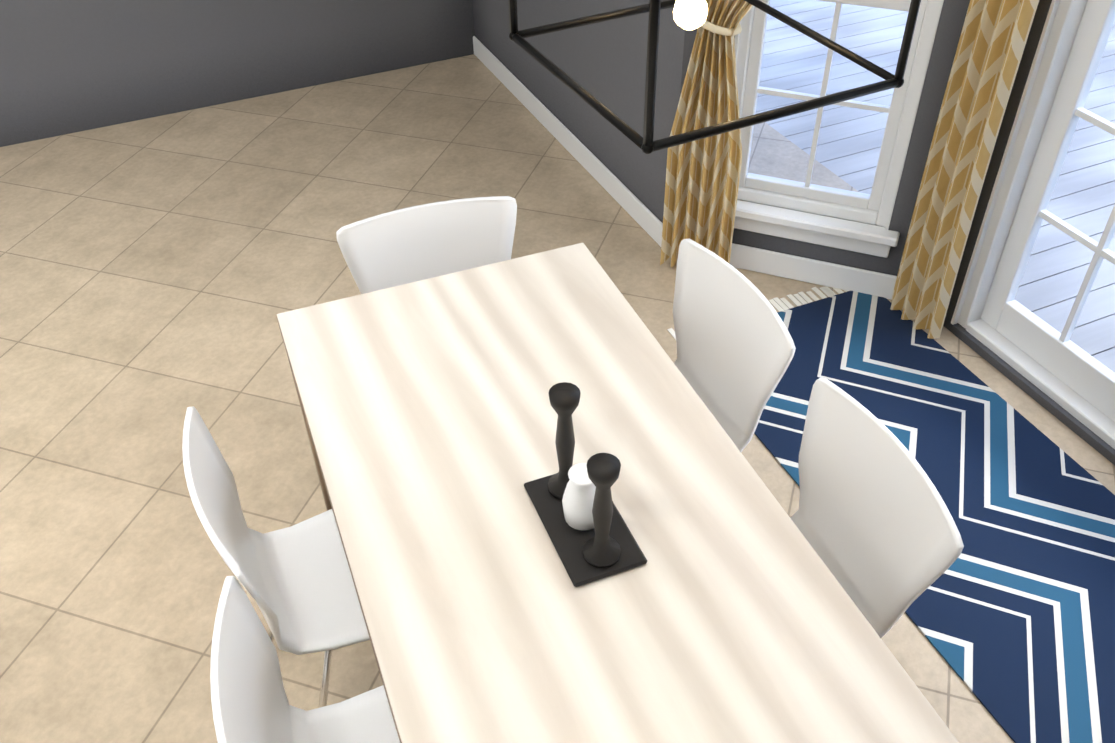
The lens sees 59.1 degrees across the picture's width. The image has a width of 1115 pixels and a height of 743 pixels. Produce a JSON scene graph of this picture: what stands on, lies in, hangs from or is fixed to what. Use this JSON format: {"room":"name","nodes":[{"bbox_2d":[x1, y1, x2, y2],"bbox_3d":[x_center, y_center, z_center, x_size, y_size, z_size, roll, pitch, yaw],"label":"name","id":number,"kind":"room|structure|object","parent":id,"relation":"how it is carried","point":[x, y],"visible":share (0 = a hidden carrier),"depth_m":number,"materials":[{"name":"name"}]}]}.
{"room":"dining room","nodes":[
{"label":"dining room","id":0,"kind":"room"},
{"bbox_2d":[0,0,474,146],"bbox_3d":[-3.815,-1.716,3.290,7.625,2.680,0.150,-17,43,-18],"label":"wall","id":1,"kind":"structure","parent":0,"point":[69,66],"depth_m":4.63,"materials":[{"name":"grey paint"}]},
{"bbox_2d":[0,54,1114,742],"bbox_3d":[-2.233,0.986,2.277,8.460,0.120,6.160,-17,43,-18],"label":"floor","id":2,"kind":"structure","parent":0,"point":[158,274],"depth_m":3.45,"materials":[{"name":"beige tile"}]},
{"bbox_2d":[182,406,369,707],"bbox_3d":[-0.436,0.453,2.121,0.496,0.838,0.472,-17,43,-18],"label":"chair","id":3,"kind":"object","parent":2,"relation":"on","point":[296,581],"visible":0.62,"depth_m":2.01,"materials":[{"name":"white plastic"}]},
{"bbox_2d":[210,576,399,742],"bbox_3d":[-0.273,0.744,1.782,0.492,0.838,0.472,-13,42,-13],"label":"chair","id":4,"kind":"object","parent":2,"relation":"on","point":[249,701],"visible":0.67,"depth_m":1.66,"materials":[{"name":"white plastic"}]},
{"bbox_2d":[336,196,516,293],"bbox_3d":[-0.255,0.042,2.591,0.472,0.838,0.492,-13,42,-13],"label":"chair","id":5,"kind":"object","parent":2,"relation":"on","point":[406,245],"visible":0.29,"depth_m":2.52,"materials":[{"name":"white plastic"}]},
{"bbox_2d":[277,243,958,742],"bbox_3d":[0.006,0.540,2.078,0.780,0.750,1.620,-15,43,-16],"label":"dining table","id":6,"kind":"object","parent":2,"relation":"on","point":[729,611],"visible":0.81,"depth_m":1.77,"materials":[{"name":"beige wood"}]},
{"bbox_2d":[524,382,646,586],"bbox_3d":[0.045,0.184,1.722,0.153,0.252,0.267,-17,43,-18],"label":"centrepiece","id":7,"kind":"object","parent":6,"relation":"on","point":[588,531],"visible":1,"depth_m":1.73,"materials":[{"name":"black wood"}]},
{"bbox_2d":[673,238,795,451],"bbox_3d":[0.219,0.181,2.420,0.492,0.838,0.472,-17,43,-18],"label":"chair","id":8,"kind":"object","parent":2,"relation":"on","point":[736,348],"visible":0.35,"depth_m":2.32,"materials":[{"name":"white plastic"}]},
{"bbox_2d":[791,378,963,637],"bbox_3d":[0.418,0.509,2.038,0.492,0.838,0.472,-14,42,-14],"label":"chair","id":9,"kind":"object","parent":2,"relation":"on","point":[873,520],"visible":0.5,"depth_m":1.92,"materials":[{"name":"white plastic"}]},
{"bbox_2d":[667,286,1114,742],"bbox_3d":[1.220,0.447,2.726,0.840,0.006,2.371,-17,43,-18],"label":"rug","id":10,"kind":"object","parent":2,"relation":"on","point":[1010,611],"visible":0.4,"depth_m":2.77,"materials":[{"name":"blue fabric"}]},
{"bbox_2d":[472,0,684,222],"bbox_3d":[0.048,-2.110,3.660,0.150,2.680,2.081,-17,43,-18],"label":"wall","id":11,"kind":"structure","parent":0,"point":[604,62],"depth_m":3.92,"materials":[{"name":"grey paint"}]},
{"bbox_2d":[473,36,662,246],"bbox_3d":[-0.009,-1.112,4.480,0.014,0.100,2.081,-17,43,-18],"label":"baseboard","id":12,"kind":"structure","parent":11,"relation":"attached to","point":[644,217],"depth_m":4.32,"materials":[{"name":"white wood"}]},
{"bbox_2d":[680,0,969,275],"bbox_3d":[0.894,-1.405,2.828,0.981,2.680,0.150,14,43,17],"label":"wall","id":13,"kind":"structure","parent":0,"point":[949,30],"depth_m":3.25,"materials":[{"name":"grey paint"}]},
{"bbox_2d":[660,0,752,266],"bbox_3d":[0.798,-1.138,2.909,0.895,2.145,0.150,13,43,16],"label":"curtain","id":14,"kind":"object","parent":13,"relation":"attached to","point":[701,187],"visible":0.85,"depth_m":3.37,"materials":[{"name":"yellow fabric"}]},
{"bbox_2d":[730,243,896,299],"bbox_3d":[0.855,-0.387,3.624,0.921,0.100,0.014,14,43,17],"label":"baseboard","id":15,"kind":"structure","parent":13,"relation":"attached to","point":[823,273],"depth_m":3.59,"materials":[{"name":"white wood"}]},
{"bbox_2d":[734,0,943,257],"bbox_3d":[0.862,-1.131,3.021,0.685,1.675,0.160,14,43,17],"label":"window","id":16,"kind":"structure","parent":13,"relation":"in","point":[876,206],"depth_m":3.36,"materials":[{"name":"white wood"}]},
{"bbox_2d":[943,0,1114,464],"bbox_3d":[1.751,-0.686,1.981,0.150,2.680,2.005,-17,43,-18],"label":"wall","id":17,"kind":"structure","parent":0,"point":[1059,412],"depth_m":3.05,"materials":[{"name":"grey paint"}]},
{"bbox_2d":[890,0,1038,338],"bbox_3d":[1.622,-0.462,2.110,0.130,2.145,2.359,-17,43,-18],"label":"curtain","id":18,"kind":"object","parent":17,"relation":"attached to","point":[989,51],"visible":1,"depth_m":2.99,"materials":[{"name":"yellow fabric"}]},
{"bbox_2d":[951,0,1114,448],"bbox_3d":[1.749,-0.412,2.191,0.119,1.980,1.698,-17,43,-18],"label":"door frame","id":19,"kind":"structure","parent":17,"relation":"attached to","point":[1066,373],"depth_m":2.99,"materials":[{"name":"white wood"}]},
{"bbox_3d":[-2.274,-1.129,0.443,8.460,0.120,6.160,-17,43,-18],"label":"ceiling","id":20,"kind":"structure","parent":0,"visible":0},
{"bbox_2d":[508,0,920,154],"bbox_3d":[0.166,-0.784,0.888,0.370,1.053,0.370,-17,43,-18],"label":"pendant light","id":21,"kind":"object","parent":20,"relation":"hanging from","point":[690,14],"visible":1,"depth_m":1.14,"materials":[{"name":"black metal"}]},
{"label":"outside","id":22,"kind":"structure","parent":0,"visible":0},
{"bbox_3d":[71.637,-21.222,28.069,154.090,0.100,320.000,-17,43,-18],"label":"ground","id":23,"kind":"structure","parent":22,"visible":0},
{"bbox_2d":[755,0,1114,372],"bbox_3d":[3.349,-0.330,2.741,3.000,3.300,10.060,-17,43,-18],"label":"deck","id":24,"kind":"object","parent":23,"relation":"on","point":[849,145],"depth_m":4.67,"materials":[{"name":"grey"}]}
]}

